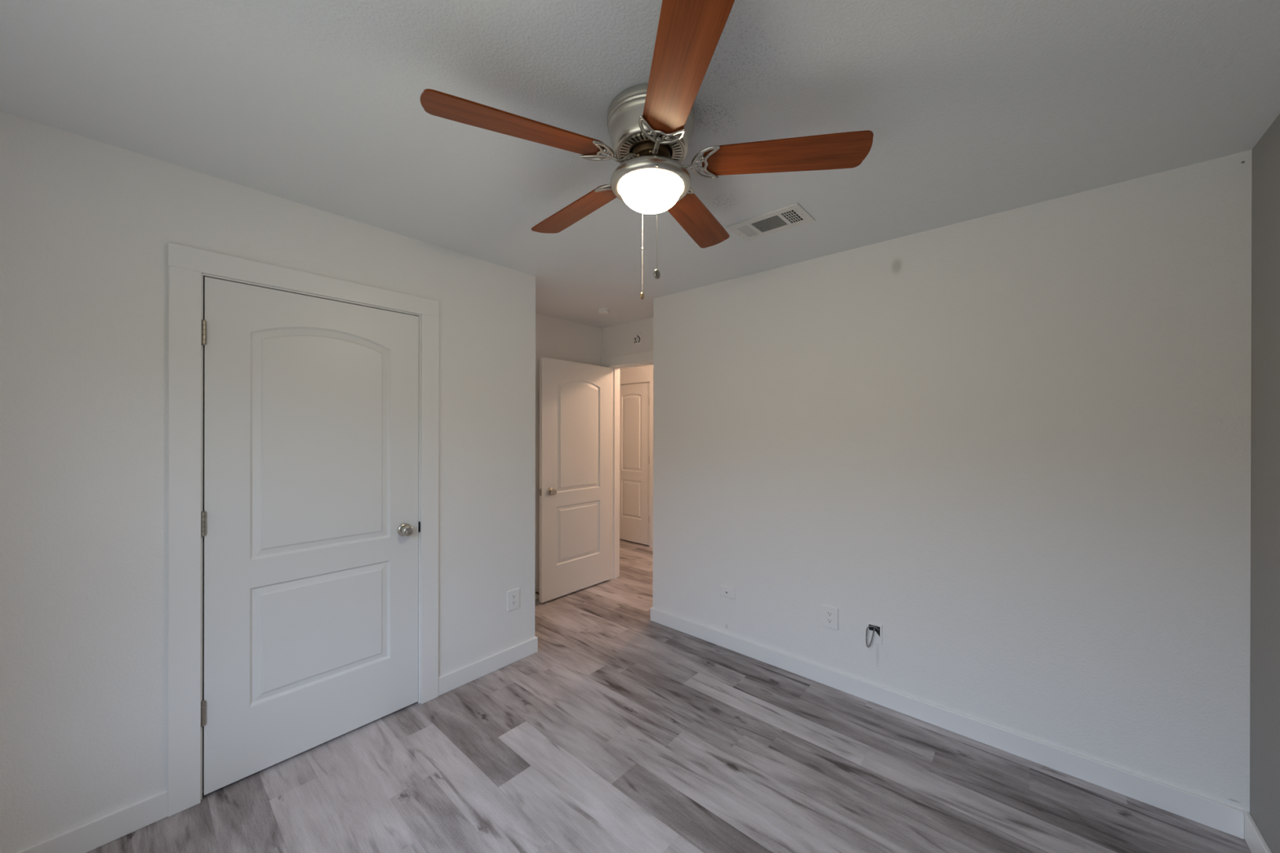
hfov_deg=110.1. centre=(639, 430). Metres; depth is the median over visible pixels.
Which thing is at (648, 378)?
trim
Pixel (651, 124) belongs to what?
ceiling fan
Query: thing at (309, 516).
door
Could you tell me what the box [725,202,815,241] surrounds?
ceiling vent
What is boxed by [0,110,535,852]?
wall
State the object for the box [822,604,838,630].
wall outlet
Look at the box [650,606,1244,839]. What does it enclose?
baseboard
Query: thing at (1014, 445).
wall
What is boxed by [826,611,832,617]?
receptacle
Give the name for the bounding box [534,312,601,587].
wall
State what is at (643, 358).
trim
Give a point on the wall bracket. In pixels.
(637, 337)
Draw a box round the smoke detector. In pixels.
[597,307,609,315]
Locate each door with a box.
[200,276,418,795]
[538,357,611,603]
[619,382,649,545]
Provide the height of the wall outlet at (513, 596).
0.124 m
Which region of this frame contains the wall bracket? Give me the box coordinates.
[632,332,643,345]
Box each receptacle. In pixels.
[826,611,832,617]
[826,617,832,623]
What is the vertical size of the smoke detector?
0.038 m
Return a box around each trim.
[168,242,439,817]
[600,351,653,580]
[618,368,620,576]
[619,373,653,548]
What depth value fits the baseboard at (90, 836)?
1.61 m
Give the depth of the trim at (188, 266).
1.72 m
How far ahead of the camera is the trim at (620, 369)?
4.41 m
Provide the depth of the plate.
2.96 m
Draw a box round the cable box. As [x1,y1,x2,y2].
[865,622,882,647]
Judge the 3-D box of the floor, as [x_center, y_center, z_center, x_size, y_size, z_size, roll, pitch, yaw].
[-0.465,1.442,2.965,8.011,0.001,5.321,0,0,41]
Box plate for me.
[719,585,734,599]
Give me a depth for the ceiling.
1.35 m
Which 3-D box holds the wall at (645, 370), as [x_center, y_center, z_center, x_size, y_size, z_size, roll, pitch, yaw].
[0.584,0.223,5.204,4.600,2.440,0.135,0,0,41]
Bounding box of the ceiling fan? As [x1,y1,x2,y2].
[420,0,873,299]
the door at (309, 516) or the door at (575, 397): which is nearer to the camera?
the door at (309, 516)
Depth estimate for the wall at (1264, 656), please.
1.48 m
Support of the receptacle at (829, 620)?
attached to the wall outlet at (829, 614)
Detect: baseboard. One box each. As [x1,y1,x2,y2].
[14,586,539,852]
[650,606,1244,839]
[1243,811,1271,852]
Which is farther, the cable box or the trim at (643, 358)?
the trim at (643, 358)
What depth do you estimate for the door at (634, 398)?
5.69 m
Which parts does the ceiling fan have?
blade, blade, lamp shade, pull chain, blade, blade, blade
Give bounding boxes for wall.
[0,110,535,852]
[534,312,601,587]
[601,317,653,358]
[619,364,653,377]
[653,149,1252,813]
[1249,113,1279,852]
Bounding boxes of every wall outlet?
[506,587,519,611]
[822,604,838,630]
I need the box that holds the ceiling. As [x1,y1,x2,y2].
[0,0,1279,328]
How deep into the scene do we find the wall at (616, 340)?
4.17 m
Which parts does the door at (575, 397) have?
knob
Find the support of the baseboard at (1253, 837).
attached to the wall at (1264, 656)
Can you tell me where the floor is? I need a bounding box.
[87,538,1251,852]
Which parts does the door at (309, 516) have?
knob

